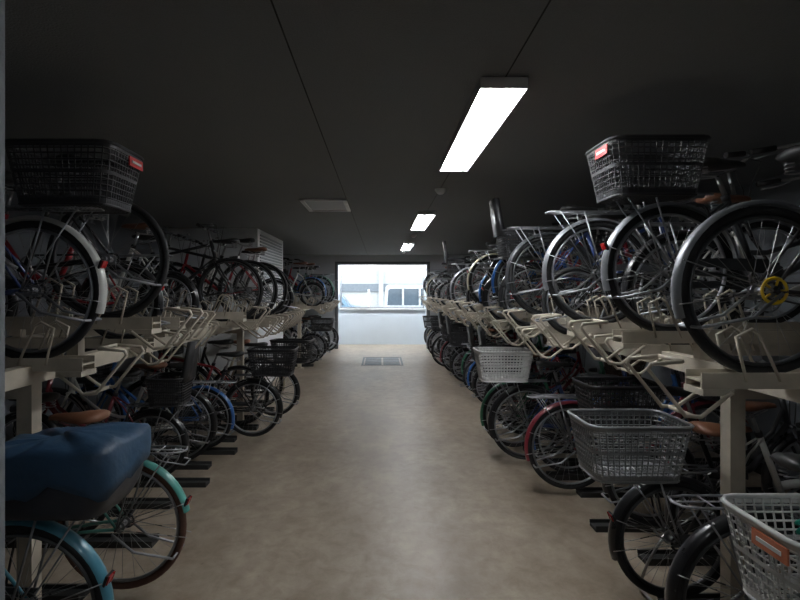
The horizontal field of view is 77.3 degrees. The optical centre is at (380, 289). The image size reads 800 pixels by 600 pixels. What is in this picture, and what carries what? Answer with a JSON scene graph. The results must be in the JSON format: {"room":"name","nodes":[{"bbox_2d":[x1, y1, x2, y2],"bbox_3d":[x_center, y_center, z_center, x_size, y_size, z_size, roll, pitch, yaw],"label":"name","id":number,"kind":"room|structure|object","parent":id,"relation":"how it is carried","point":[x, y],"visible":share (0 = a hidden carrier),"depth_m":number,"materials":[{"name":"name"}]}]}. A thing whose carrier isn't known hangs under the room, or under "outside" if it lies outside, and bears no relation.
{"room":"parking garage","nodes":[
{"label":"parking garage","id":0,"kind":"room"},
{"bbox_2d":[0,0,4,599],"bbox_3d":[-2.026,0.325,0.810,2.548,2.550,0.380,0,0,0],"label":"wall","id":1,"kind":"structure","parent":0,"point":[2,2],"depth_m":0.99,"materials":[{"name":"grey concrete"}]},
{"bbox_2d":[5,184,166,441],"bbox_3d":[-3.400,0.325,6.165,0.200,2.550,17.330,0,0,0],"label":"wall","id":2,"kind":"structure","parent":0,"point":[123,234],"depth_m":5.62,"materials":[{"name":"grey paint"}]},
{"bbox_2d":[101,390,164,422],"bbox_3d":[-3.294,1.550,7.300,0.012,0.100,12.600,0,0,0],"label":"baseboard","id":3,"kind":"structure","parent":2,"relation":"attached to","point":[114,412],"depth_m":6.17,"materials":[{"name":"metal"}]},
{"bbox_2d":[283,255,494,348],"bbox_3d":[0.000,0.325,13.675,6.600,2.550,0.150,0,0,0],"label":"wall","id":4,"kind":"structure","parent":0,"point":[326,263],"depth_m":13.60,"materials":[{"name":"grey paint"}]},
{"bbox_2d":[335,262,429,348],"bbox_3d":[0.040,0.415,13.670,2.580,2.370,0.200,0,0,0],"label":"trim","id":5,"kind":"structure","parent":4,"relation":"attached to","point":[337,264],"depth_m":13.57,"materials":[{"name":"metal"}]},
{"bbox_2d":[339,265,425,343],"bbox_3d":[0.000,0.325,14.755,6.600,2.550,0.150,0,0,0],"label":"wall window","id":6,"kind":"structure","parent":4,"relation":"in","point":[355,326],"depth_m":14.68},
{"bbox_2d":[339,267,424,309],"bbox_3d":[0.035,-0.048,14.705,2.530,1.245,0.150,0,0,0],"label":"window","id":7,"kind":"structure","parent":6,"relation":"attached to","point":[368,307],"depth_m":14.72,"materials":[{"name":"metal"}]},
{"bbox_2d":[5,0,799,254],"bbox_3d":[0.000,-1.050,6.065,7.000,0.200,17.530,0,0,0],"label":"ceiling","id":8,"kind":"structure","parent":0,"point":[212,98],"depth_m":2.48,"materials":[{"name":"black paint"}]},
{"bbox_2d":[270,0,367,254],"bbox_3d":[-0.360,-0.950,5.590,0.006,0.003,15.980,0,0,0],"label":"trim","id":9,"kind":"structure","parent":8,"relation":"attached to","point":[270,0],"depth_m":2.28,"materials":[{"name":"black metal"}]},
{"bbox_2d":[299,199,350,211],"bbox_3d":[-0.605,-0.939,5.575,0.490,0.019,0.750,0,0,0],"label":"ceiling access panel","id":10,"kind":"object","parent":8,"relation":"attached to","point":[312,205],"depth_m":5.57,"materials":[{"name":"white metal"}]},
{"bbox_2d":[400,242,413,250],"bbox_3d":[0.550,-0.924,10.630,0.218,0.049,1.568,0,0,0],"label":"fluorescent ceiling light","id":11,"kind":"object","parent":8,"relation":"attached to","point":[406,246],"visible":1,"depth_m":10.58,"materials":[{"name":"white paint"}]},
{"bbox_2d":[410,211,435,230],"bbox_3d":[0.550,-0.924,6.780,0.218,0.049,1.568,0,0,0],"label":"fluorescent ceiling light","id":12,"kind":"object","parent":8,"relation":"attached to","point":[422,219],"visible":1,"depth_m":6.62,"materials":[{"name":"white paint"}]},
{"bbox_2d":[435,188,445,194],"bbox_3d":[0.560,-0.924,4.700,0.110,0.049,0.110,0,0,0],"label":"smoke detector","id":13,"kind":"object","parent":8,"relation":"attached to","point":[440,191],"visible":1,"depth_m":4.67,"materials":[{"name":"white paint"}]},
{"bbox_2d":[403,0,550,251],"bbox_3d":[0.555,-0.950,5.590,0.006,0.003,15.980,0,0,0],"label":"trim","id":14,"kind":"structure","parent":8,"relation":"attached to","point":[548,3],"depth_m":1.92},
{"bbox_2d":[439,77,528,170],"bbox_3d":[0.550,-0.924,3.010,0.218,0.049,1.568,0,0,0],"label":"fluorescent ceiling light","id":15,"kind":"object","parent":8,"relation":"attached to","point":[492,99],"visible":1,"depth_m":2.67,"materials":[{"name":"white paint"}]},
{"bbox_2d":[5,344,799,599],"bbox_3d":[0.000,1.698,6.065,7.000,0.204,17.530,0,0,0],"label":"floor","id":16,"kind":"structure","parent":0,"point":[382,482],"depth_m":3.60,"materials":[{"name":"concrete"}]},
{"bbox_2d":[5,278,339,599],"bbox_3d":[-2.046,0.767,7.640,2.108,1.666,11.320,0,0,0],"label":"bicycle rack","id":17,"kind":"object","parent":16,"relation":"on","point":[24,377],"visible":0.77,"depth_m":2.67,"materials":[{"name":"beige metal"}]},
{"bbox_2d":[8,392,117,530],"bbox_3d":[-2.414,1.041,3.150,1.512,1.028,0.582,0,0,0],"label":"bicycle","id":18,"kind":"object","parent":17,"relation":"on","point":[47,396],"depth_m":3.14,"materials":[{"name":"black metal"}]},
{"bbox_2d":[5,138,143,357],"bbox_3d":[-2.130,-0.196,2.359,1.892,1.067,0.609,0,0,7],"label":"bicycle","id":19,"kind":"object","parent":17,"relation":"on","point":[62,204],"visible":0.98,"depth_m":2.36,"materials":[{"name":"metal"}]},
{"bbox_2d":[5,422,150,599],"bbox_3d":[-1.862,1.021,1.900,1.856,1.067,0.610,0,0,0],"label":"bicycle","id":20,"kind":"object","parent":17,"relation":"on","point":[68,473],"depth_m":1.78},
{"bbox_2d":[5,153,169,317],"bbox_3d":[-2.025,-0.346,2.720,1.750,1.028,0.582,0,0,0],"label":"bicycle","id":21,"kind":"object","parent":17,"relation":"on","point":[157,285],"visible":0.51,"depth_m":2.71,"materials":[{"name":"rubber"}]},
{"bbox_2d":[5,187,172,338],"bbox_3d":[-2.157,-0.196,3.285,1.534,1.067,0.605,0,0,10],"label":"bicycle","id":22,"kind":"object","parent":17,"relation":"on","point":[157,306],"visible":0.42,"depth_m":3.29,"materials":[{"name":"metal"}]},
{"bbox_2d":[5,340,199,478],"bbox_3d":[-2.339,0.988,4.077,1.640,1.135,0.610,0,0,-3],"label":"bicycle","id":23,"kind":"object","parent":17,"relation":"on","point":[156,400],"depth_m":4.07,"materials":[{"name":"black metal"}]},
{"bbox_2d":[13,362,217,461],"bbox_3d":[-2.362,1.021,4.468,1.773,1.067,0.609,0,0,-3],"label":"bicycle","id":24,"kind":"object","parent":17,"relation":"on","point":[80,401],"depth_m":4.48,"materials":[{"name":"black metal"}]},
{"bbox_2d":[26,214,204,319],"bbox_3d":[-2.236,-0.176,4.200,1.487,1.028,0.582,0,0,0],"label":"bicycle","id":25,"kind":"object","parent":17,"relation":"on","point":[181,278],"visible":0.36,"depth_m":4.18,"materials":[{"name":"metal"}]},
{"bbox_2d":[42,409,191,588],"bbox_3d":[-1.874,1.021,2.600,1.771,1.067,0.610,0,0,0],"label":"bicycle","id":26,"kind":"object","parent":17,"relation":"on","point":[180,503],"depth_m":2.59,"materials":[{"name":"metal"}]},
{"bbox_2d":[67,362,236,447],"bbox_3d":[-2.269,1.021,4.926,1.720,1.067,0.610,0,0,3],"label":"bicycle","id":27,"kind":"object","parent":17,"relation":"on","point":[89,386],"depth_m":4.89,"materials":[{"name":"black metal"}]},
{"bbox_2d":[107,223,262,320],"bbox_3d":[-2.075,-0.176,5.100,1.750,1.028,0.582,0,0,0],"label":"bicycle","id":28,"kind":"object","parent":17,"relation":"on","point":[214,262],"visible":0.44,"depth_m":5.09,"materials":[{"name":"metal"}]},
{"bbox_2d":[113,339,268,424],"bbox_3d":[-2.173,1.041,5.728,1.770,1.028,0.582,0,0,-3],"label":"bicycle","id":29,"kind":"object","parent":17,"relation":"in","point":[228,341],"depth_m":5.73,"materials":[{"name":"black metal"}]},
{"bbox_2d":[122,226,277,318],"bbox_3d":[-2.006,-0.176,5.514,1.750,1.028,0.582,0,0,1],"label":"bicycle","id":30,"kind":"object","parent":17,"relation":"on","point":[232,241],"visible":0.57,"depth_m":5.49,"materials":[{"name":"rubber"}]},
{"bbox_2d":[125,343,298,436],"bbox_3d":[-1.812,1.021,5.300,1.856,1.067,0.610,0,0,0],"label":"bicycle","id":31,"kind":"object","parent":17,"relation":"in","point":[264,371],"depth_m":5.28,"materials":[{"name":"black metal"}]},
{"bbox_2d":[152,233,287,315],"bbox_3d":[-2.051,-0.176,6.235,1.770,1.028,0.582,0,0,-3],"label":"bicycle","id":32,"kind":"object","parent":17,"relation":"on","point":[185,266],"visible":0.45,"depth_m":6.23,"materials":[{"name":"rubber"}]},
{"bbox_2d":[158,339,284,407],"bbox_3d":[-2.152,1.022,6.564,1.773,1.067,0.609,0,2,-3],"label":"bicycle","id":33,"kind":"object","parent":17,"relation":"in","point":[181,350],"depth_m":6.56,"materials":[{"name":"black metal"}]},
{"bbox_2d":[167,240,290,312],"bbox_3d":[-2.131,-0.176,7.011,1.750,1.028,0.582,0,0,-1],"label":"bicycle","id":34,"kind":"object","parent":17,"relation":"on","point":[200,243],"visible":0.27,"depth_m":7.00,"materials":[{"name":"metal"}]},
{"bbox_2d":[184,237,296,313],"bbox_3d":[-1.865,-0.176,6.626,1.487,1.028,0.582,0,0,-2],"label":"bicycle","id":35,"kind":"object","parent":17,"relation":"on","point":[290,297],"visible":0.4,"depth_m":6.62,"materials":[{"name":"metal"}]},
{"bbox_2d":[173,333,314,415],"bbox_3d":[-1.769,1.022,6.224,1.856,1.067,0.610,0,-2,3],"label":"bicycle","id":36,"kind":"object","parent":17,"relation":"in","point":[310,341],"depth_m":6.18,"materials":[{"name":"metal"}]},
{"bbox_2d":[283,321,321,363],"bbox_3d":[-1.983,1.041,10.441,1.487,1.029,0.582,0,1,-3],"label":"bicycle","id":37,"kind":"object","parent":17,"relation":"in","point":[315,345],"depth_m":10.47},
{"bbox_2d":[283,262,326,305],"bbox_3d":[-1.826,-0.176,10.082,1.487,1.028,0.582,0,0,3],"label":"bicycle","id":38,"kind":"object","parent":17,"relation":"on","point":[306,285],"visible":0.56,"depth_m":10.05,"materials":[{"name":"metal"}]},
{"bbox_2d":[283,267,326,303],"bbox_3d":[-2.026,-0.196,10.787,1.693,1.067,0.605,0,0,9],"label":"bicycle","id":39,"kind":"object","parent":17,"relation":"on","point":[316,279],"visible":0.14,"depth_m":10.80,"materials":[{"name":"metal"}]},
{"bbox_2d":[283,261,328,300],"bbox_3d":[-1.969,-0.176,11.946,1.512,1.028,0.582,0,0,-2],"label":"bicycle","id":40,"kind":"object","parent":17,"relation":"on","point":[325,299],"visible":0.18,"depth_m":11.94,"materials":[{"name":"metal"}]},
{"bbox_2d":[283,310,329,353],"bbox_3d":[-2.119,1.021,12.222,1.773,1.067,0.610,0,-1,2],"label":"bicycle","id":41,"kind":"object","parent":17,"relation":"in","point":[327,334],"depth_m":12.19,"materials":[{"name":"black metal"}]},
{"bbox_2d":[283,317,330,355],"bbox_3d":[-1.924,1.041,11.808,1.487,1.028,0.582,0,-1,3],"label":"bicycle","id":42,"kind":"object","parent":17,"relation":"in","point":[287,330],"depth_m":11.78,"materials":[{"name":"black metal"}]},
{"bbox_2d":[283,264,331,295],"bbox_3d":[-2.068,-0.176,12.334,1.773,1.028,0.582,0,0,-1],"label":"bicycle","id":43,"kind":"object","parent":17,"relation":"on","point":[285,264],"visible":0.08,"depth_m":12.33,"materials":[{"name":"metal"}]},
{"bbox_2d":[283,262,332,299],"bbox_3d":[-2.079,-0.196,12.751,1.746,1.067,0.605,0,0,-9],"label":"bicycle","id":44,"kind":"object","parent":17,"relation":"on","point":[288,262],"visible":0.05,"depth_m":12.70,"materials":[{"name":"metal"}]},
{"bbox_2d":[283,257,333,303],"bbox_3d":[-1.922,-0.196,11.154,1.716,1.067,0.605,0,0,7],"label":"bicycle","id":45,"kind":"object","parent":17,"relation":"on","point":[284,258],"visible":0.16,"depth_m":11.19,"materials":[{"name":"metal"}]},
{"bbox_2d":[283,258,336,301],"bbox_3d":[-1.764,-0.196,11.584,1.534,1.067,0.605,0,0,13],"label":"bicycle","id":46,"kind":"object","parent":17,"relation":"on","point":[286,271],"visible":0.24,"depth_m":11.57,"materials":[{"name":"metal"}]},
{"bbox_2d":[285,315,338,350],"bbox_3d":[-1.936,1.041,12.590,1.750,1.028,0.582,0,2,-3],"label":"bicycle","id":47,"kind":"object","parent":17,"relation":"in","point":[291,328],"depth_m":12.61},
{"bbox_2d":[290,318,334,360],"bbox_3d":[-1.954,1.022,10.951,1.856,1.067,0.610,0,-2,3],"label":"bicycle","id":48,"kind":"object","parent":17,"relation":"in","point":[331,321],"depth_m":10.89,"materials":[{"name":"black metal"}]},
{"bbox_2d":[289,310,336,347],"bbox_3d":[-2.047,1.041,13.072,1.773,1.028,0.582,0,-1,0],"label":"bicycle","id":49,"kind":"object","parent":17,"relation":"in","point":[335,336],"depth_m":13.06,"materials":[{"name":"black metal"}]},
{"bbox_2d":[167,228,282,393],"bbox_3d":[-2.592,0.326,8.693,1.415,2.548,2.015,0,0,0],"label":"wall","id":50,"kind":"structure","parent":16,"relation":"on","point":[273,255],"depth_m":7.70,"materials":[{"name":"grey paint"}]},
{"bbox_2d":[419,289,799,599],"bbox_3d":[2.046,0.797,7.450,2.108,1.606,11.700,0,0,0],"label":"bicycle rack","id":51,"kind":"object","parent":16,"relation":"on","point":[704,376],"visible":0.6,"depth_m":2.53,"materials":[{"name":"beige metal"}]},
{"bbox_2d":[425,328,440,349],"bbox_3d":[2.010,1.021,12.659,1.773,1.067,0.609,0,1,3],"label":"bicycle","id":52,"kind":"object","parent":51,"relation":"in","point":[429,329],"depth_m":12.69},
{"bbox_2d":[423,256,476,296],"bbox_3d":[1.931,-0.306,12.386,1.746,1.067,0.605,0,0,-11],"label":"bicycle","id":53,"kind":"object","parent":51,"relation":"on","point":[442,264],"visible":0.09,"depth_m":12.38,"materials":[{"name":"metal"}]},
{"bbox_2d":[426,260,486,301],"bbox_3d":[1.972,-0.196,12.018,1.747,1.067,0.605,0,0,-12],"label":"bicycle","id":54,"kind":"object","parent":51,"relation":"on","point":[430,281],"visible":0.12,"depth_m":12.00,"materials":[{"name":"metal"}]},
{"bbox_2d":[434,255,481,304],"bbox_3d":[1.814,-0.196,9.746,1.534,1.067,0.605,0,0,-13],"label":"bicycle","id":55,"kind":"object","parent":51,"relation":"on","point":[443,284],"visible":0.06,"depth_m":9.72,"materials":[{"name":"metal"}]},
{"bbox_2d":[429,257,487,304],"bbox_3d":[1.784,-0.196,10.467,1.534,1.067,0.605,0,0,-8],"label":"bicycle","id":56,"kind":"object","parent":51,"relation":"on","point":[437,285],"visible":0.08,"depth_m":10.49,"materials":[{"name":"metal"}]},
{"bbox_2d":[434,260,482,299],"bbox_3d":[2.038,-0.286,10.866,1.750,1.028,0.582,0,0,1],"label":"bicycle","id":57,"kind":"object","parent":51,"relation":"on","point":[445,271],"visible":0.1,"depth_m":10.87,"materials":[{"name":"metal"}]},
{"bbox_2d":[430,259,489,295],"bbox_3d":[1.981,-0.196,11.302,1.746,1.067,0.605,0,0,8],"label":"bicycle","id":58,"kind":"object","parent":51,"relation":"on","point":[444,275],"visible":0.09,"depth_m":11.24,"materials":[{"name":"metal"}]},
{"bbox_2d":[437,312,501,369],"bbox_3d":[1.922,0.988,9.710,1.640,1.135,0.610,0,1,-4],"label":"bicycle","id":59,"kind":"object","parent":51,"relation":"in","point":[440,319],"depth_m":9.65,"materials":[{"name":"black metal"}]},
{"bbox_2d":[431,322,509,365],"bbox_3d":[1.888,1.041,10.111,1.750,1.028,0.582,0,2,-2],"label":"bicycle","id":60,"kind":"object","parent":51,"relation":"in","point":[448,350],"depth_m":10.08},
{"bbox_2d":[440,326,516,373],"bbox_3d":[1.970,1.022,9.296,1.773,1.067,0.610,0,-2,-3],"label":"bicycle","id":61,"kind":"object","parent":51,"relation":"in","point":[446,343],"depth_m":9.24,"materials":[{"name":"black metal"}]},
{"bbox_2d":[441,321,516,363],"bbox_3d":[2.141,1.021,10.582,1.773,1.067,0.610,0,-1,-4],"label":"bicycle","id":62,"kind":"object","parent":51,"relation":"in","point":[443,342],"depth_m":10.52,"materials":[{"name":"black metal"}]},
{"bbox_2d":[445,247,514,301],"bbox_3d":[1.874,-0.286,8.619,1.512,1.028,0.582,0,0,-2],"label":"bicycle","id":63,"kind":"object","parent":51,"relation":"on","point":[470,252],"visible":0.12,"depth_m":8.58,"materials":[{"name":"metal"}]},
{"bbox_2d":[442,241,518,308],"bbox_3d":[1.830,-0.230,8.183,1.634,1.135,0.606,0,0,-7],"label":"bicycle","id":64,"kind":"object","parent":51,"relation":"on","point":[449,266],"visible":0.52,"depth_m":8.16,"materials":[{"name":"metal"}]},
{"bbox_2d":[455,259,519,298],"bbox_3d":[2.117,-0.196,8.957,1.773,1.067,0.610,0,0,3],"label":"bicycle","id":65,"kind":"object","parent":51,"relation":"on","point":[478,276],"visible":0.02,"depth_m":8.96,"materials":[{"name":"metal"}]},
{"bbox_2d":[440,324,538,376],"bbox_3d":[1.981,1.021,8.822,1.856,1.067,0.610,0,0,0],"label":"bicycle","id":66,"kind":"object","parent":51,"relation":"in","point":[445,338],"depth_m":8.80,"materials":[{"name":"black metal"}]},
{"bbox_2d":[463,242,549,313],"bbox_3d":[1.852,-0.176,6.707,1.512,1.028,0.582,0,0,-1],"label":"bicycle","id":67,"kind":"object","parent":51,"relation":"on","point":[476,281],"visible":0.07,"depth_m":6.68,"materials":[{"name":"metal"}]},
{"bbox_2d":[450,246,565,310],"bbox_3d":[1.912,-0.196,7.448,1.773,1.067,0.599,0,0,1],"label":"bicycle","id":68,"kind":"object","parent":51,"relation":"on","point":[460,273],"visible":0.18,"depth_m":7.45,"materials":[{"name":"metal"}]},
{"bbox_2d":[459,333,559,392],"bbox_3d":[1.941,1.041,7.525,1.512,1.028,0.582,0,1,0],"label":"bicycle","id":69,"kind":"object","parent":51,"relation":"in","point":[468,365],"depth_m":7.51,"materials":[{"name":"black metal"}]},
{"bbox_2d":[460,241,564,302],"bbox_3d":[2.123,-0.286,7.842,1.770,1.028,0.582,0,0,0],"label":"bicycle","id":70,"kind":"object","parent":51,"relation":"on","point":[462,278],"visible":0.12,"depth_m":7.83,"materials":[{"name":"metal"}]},
{"bbox_2d":[465,241,574,303],"bbox_3d":[2.063,-0.286,7.081,1.750,1.028,0.582,0,0,0],"label":"bicycle","id":71,"kind":"object","parent":51,"relation":"on","point":[492,260],"visible":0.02,"depth_m":7.07,"materials":[{"name":"metal"}]},
{"bbox_2d":[467,222,602,307],"bbox_3d":[1.974,-0.306,6.277,1.747,1.067,0.605,0,0,-8],"label":"bicycle","id":72,"kind":"object","parent":51,"relation":"on","point":[470,272],"visible":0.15,"depth_m":6.31,"materials":[{"name":"metal"}]},
{"bbox_2d":[477,326,597,423],"bbox_3d":[1.950,0.988,5.822,1.640,1.135,0.609,0,0,-2],"label":"bicycle","id":73,"kind":"object","parent":51,"relation":"on","point":[481,332],"depth_m":5.81,"materials":[{"name":"black metal"}]},
{"bbox_2d":[477,234,603,308],"bbox_3d":[1.999,-0.196,5.987,1.693,1.067,0.605,0,0,7],"label":"bicycle","id":74,"kind":"object","parent":51,"relation":"on","point":[484,280],"visible":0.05,"depth_m":5.91,"materials":[{"name":"metal"}]},
{"bbox_2d":[476,219,623,319],"bbox_3d":[1.761,-0.196,5.186,1.534,1.067,0.605,0,0,-13],"label":"bicycle","id":75,"kind":"object","parent":51,"relation":"on","point":[486,289],"visible":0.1,"depth_m":5.16,"materials":[{"name":"metal"}]},
{"bbox_2d":[487,220,639,306],"bbox_3d":[2.068,-0.306,5.532,1.746,1.067,0.605,0,0,-9],"label":"bicycle","id":76,"kind":"object","parent":51,"relation":"on","point":[605,232],"visible":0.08,"depth_m":5.54,"materials":[{"name":"metal"}]},
{"bbox_2d":[478,345,648,433],"bbox_3d":[1.990,1.022,5.381,1.856,1.067,0.610,0,1,-1],"label":"bicycle","id":77,"kind":"object","parent":51,"relation":"on","point":[526,406],"depth_m":5.36,"materials":[{"name":"black metal"}]},
{"bbox_2d":[480,343,650,446],"bbox_3d":[1.848,1.022,4.989,1.743,1.067,0.609,0,-2,-3],"label":"bicycle","id":78,"kind":"object","parent":51,"relation":"on","point":[496,389],"depth_m":4.94,"materials":[{"name":"black metal"}]},
{"bbox_2d":[473,345,679,459],"bbox_3d":[1.805,1.021,4.580,1.891,1.067,0.610,0,0,0],"label":"bicycle","id":79,"kind":"object","parent":51,"relation":"on","point":[501,377],"depth_m":4.56,"materials":[{"name":"grey metal"}]},
{"bbox_2d":[489,198,671,325],"bbox_3d":[1.793,-0.230,4.443,1.634,1.135,0.606,0,0,9],"label":"bicycle","id":80,"kind":"object","parent":51,"relation":"on","point":[499,231],"visible":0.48,"depth_m":4.40,"materials":[{"name":"metal"}]},
{"bbox_2d":[490,205,670,311],"bbox_3d":[1.906,-0.306,4.775,1.693,1.067,0.605,0,0,-10],"label":"bicycle","id":81,"kind":"object","parent":51,"relation":"on","point":[500,265],"visible":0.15,"depth_m":4.78,"materials":[{"name":"metal"}]},
{"bbox_2d":[505,205,722,315],"bbox_3d":[1.883,-0.286,4.020,1.773,1.028,0.582,0,0,0],"label":"bicycle","id":82,"kind":"object","parent":51,"relation":"on","point":[510,281],"visible":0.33,"depth_m":4.01,"materials":[{"name":"metal"}]},
{"bbox_2d":[534,368,719,472],"bbox_3d":[2.120,1.021,4.250,1.720,1.067,0.610,0,0,0],"label":"bicycle","id":83,"kind":"object","parent":51,"relation":"on","point":[675,377],"depth_m":4.24,"materials":[{"name":"black metal"}]},
{"bbox_2d":[524,371,751,488],"bbox_3d":[2.003,1.021,3.900,1.773,1.067,0.610,0,0,0],"label":"bicycle","id":84,"kind":"object","parent":51,"relation":"on","point":[706,402],"depth_m":3.89,"materials":[{"name":"black metal"}]},
{"bbox_2d":[534,198,744,333],"bbox_3d":[1.874,-0.176,3.620,1.512,1.028,0.582,0,0,0],"label":"bicycle","id":85,"kind":"object","parent":51,"relation":"on","point":[569,270],"visible":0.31,"depth_m":3.60,"materials":[{"name":"metal"}]},
{"bbox_2d":[542,151,799,322],"bbox_3d":[1.923,-0.306,3.220,1.773,1.067,0.610,0,0,0],"label":"bicycle","id":86,"kind":"object","parent":51,"relation":"on","point":[565,235],"visible":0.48,"depth_m":3.21,"materials":[{"name":"rubber"}]},
{"bbox_2d":[567,409,798,599],"bbox_3d":[1.917,1.034,2.520,1.866,1.093,0.610,0,0,0],"label":"bicycle","id":87,"kind":"object","parent":51,"relation":"on","point":[649,476],"depth_m":2.50,"materials":[{"name":"metal"}]},
{"bbox_2d":[572,360,799,521],"bbox_3d":[2.252,1.021,3.350,1.856,1.067,0.610,0,0,0],"label":"bicycle","id":88,"kind":"object","parent":51,"relation":"on","point":[778,443],"depth_m":3.34,"materials":[{"name":"black plastic"}]},
{"bbox_2d":[585,134,799,330],"bbox_3d":[1.997,-0.306,2.598,1.796,1.067,0.608,0,0,7],"label":"bicycle","id":89,"kind":"object","parent":51,"relation":"on","point":[667,199],"visible":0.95,"depth_m":2.56,"materials":[{"name":"metal"}]},
{"bbox_2d":[621,176,799,344],"bbox_3d":[2.313,-0.196,2.934,1.773,1.067,0.610,0,0,2],"label":"bicycle","id":90,"kind":"object","parent":51,"relation":"on","point":[715,199],"visible":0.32,"depth_m":2.94,"materials":[{"name":"metal"}]},
{"bbox_2d":[653,401,799,553],"bbox_3d":[2.386,1.041,2.950,1.487,1.028,0.582,0,0,0],"label":"bicycle","id":91,"kind":"object","parent":51,"relation":"on","point":[751,406],"depth_m":2.93,"materials":[{"name":"grey metal"}]},
{"bbox_2d":[664,452,799,599],"bbox_3d":[2.003,1.021,1.960,1.773,1.067,0.610,0,0,0],"label":"bicycle","id":92,"kind":"object","parent":51,"relation":"on","point":[682,566],"depth_m":1.95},
{"bbox_2d":[670,144,799,372],"bbox_3d":[2.033,-0.176,1.970,1.773,1.028,0.582,0,0,0],"label":"bicycle","id":93,"kind":"object","parent":51,"relation":"on","point":[690,253],"visible":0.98,"depth_m":1.96,"materials":[{"name":"rubber"}]},
{"bbox_2d":[424,312,478,348],"bbox_3d":[2.007,1.041,13.107,1.770,1.028,0.582,0,0,2],"label":"bicycle","id":94,"kind":"object","parent":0,"point":[426,329],"depth_m":13.11,"materials":[{"name":"black metal"}]},
{"bbox_2d":[423,315,487,354],"bbox_3d":[1.912,1.021,11.831,1.856,1.067,0.610,0,-1,1],"label":"bicycle","id":95,"kind":"object","parent":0,"point":[425,317],"depth_m":11.81,"materials":[{"name":"black metal"}]},
{"bbox_2d":[427,317,485,352],"bbox_3d":[1.999,1.021,12.293,1.773,1.067,0.610,0,1,-4],"label":"bicycle","id":96,"kind":"object","parent":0,"point":[477,324],"depth_m":12.23,"materials":[{"name":"black metal"}]},
{"bbox_2d":[426,319,501,357],"bbox_3d":[1.911,1.022,11.418,1.773,1.067,0.609,0,2,-4],"label":"bicycle","id":97,"kind":"object","parent":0,"point":[432,333],"depth_m":11.36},
{"bbox_2d":[430,317,510,359],"bbox_3d":[1.998,1.021,10.984,1.856,1.067,0.610,0,-1,-1],"label":"bicycle","id":98,"kind":"object","parent":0,"point":[433,324],"depth_m":10.96,"materials":[{"name":"black metal"}]},
{"bbox_2d":[445,315,539,381],"bbox_3d":[1.908,0.988,8.427,1.640,1.135,0.610,0,-1,-3],"label":"bicycle","id":99,"kind":"object","parent":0,"point":[458,334],"depth_m":8.37,"materials":[{"name":"black metal"}]},
{"bbox_2d":[461,328,570,387],"bbox_3d":[2.144,1.021,7.944,1.743,1.067,0.610,0,1,1],"label":"bicycle","id":100,"kind":"object","parent":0,"point":[465,358],"depth_m":7.93,"materials":[{"name":"black metal"}]},
{"bbox_2d":[466,340,579,398],"bbox_3d":[2.059,1.022,7.150,1.720,1.067,0.610,0,-2,-4],"label":"bicycle","id":101,"kind":"object","parent":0,"point":[563,353],"depth_m":7.09,"materials":[{"name":"black metal"}]},
{"bbox_2d":[466,321,587,405],"bbox_3d":[1.973,0.988,6.687,1.640,1.135,0.609,0,-1,-1],"label":"bicycle","id":102,"kind":"object","parent":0,"point":[471,339],"depth_m":6.67,"materials":[{"name":"black metal"}]},
{"bbox_2d":[508,170,799,478],"bbox_3d":[3.400,0.325,6.165,0.200,2.550,17.330,0,0,0],"label":"wall","id":103,"kind":"structure","parent":0,"point":[789,192],"depth_m":4.33,"materials":[{"name":"grey concrete"}]},
{"bbox_2d":[536,365,799,492],"bbox_3d":[3.294,1.550,5.550,0.012,0.100,16.100,0,0,0],"label":"baseboard","id":104,"kind":"structure","parent":103,"relation":"attached to","point":[758,469],"depth_m":4.38,"materials":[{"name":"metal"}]},
{"bbox_2d":[720,493,799,599],"bbox_3d":[2.000,1.021,1.470,1.821,1.067,0.610,0,0,0],"label":"bicycle","id":105,"kind":"object","parent":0,"point":[777,545],"depth_m":1.53,"materials":[{"name":"grey plastic"}]},
{"label":"outside","id":106,"kind":"structure","parent":0,"visible":0},
{"bbox_3d":[0.000,1.750,37.425,60.000,0.200,45.150,0,0,0],"label":"street","id":107,"kind":"object","parent":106,"visible":0},
{"bbox_2d":[342,293,360,306],"bbox_3d":[-2.447,0.780,21.000,3.455,1.760,1.640,0,0,0],"label":"parked car","id":108,"kind":"object","parent":107,"relation":"on","point":[345,303],"visible":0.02,"depth_m":20.30,"materials":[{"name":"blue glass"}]},
{"bbox_2d":[342,269,422,306],"bbox_3d":[0.000,-4.375,35.900,50.000,12.050,8.200,0,0,0],"label":"facade","id":109,"kind":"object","parent":107,"relation":"on","point":[355,282],"visible":0.02,"depth_m":32.00,"materials":[{"name":"white paint"}]},
{"bbox_2d":[383,285,422,306],"bbox_3d":[1.802,0.720,21.000,3.455,1.880,1.640,0,0,0],"label":"van","id":110,"kind":"object","parent":107,"relation":"on","point":[395,295],"visible":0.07,"depth_m":20.27,"materials":[{"name":"white metal"}]}
]}

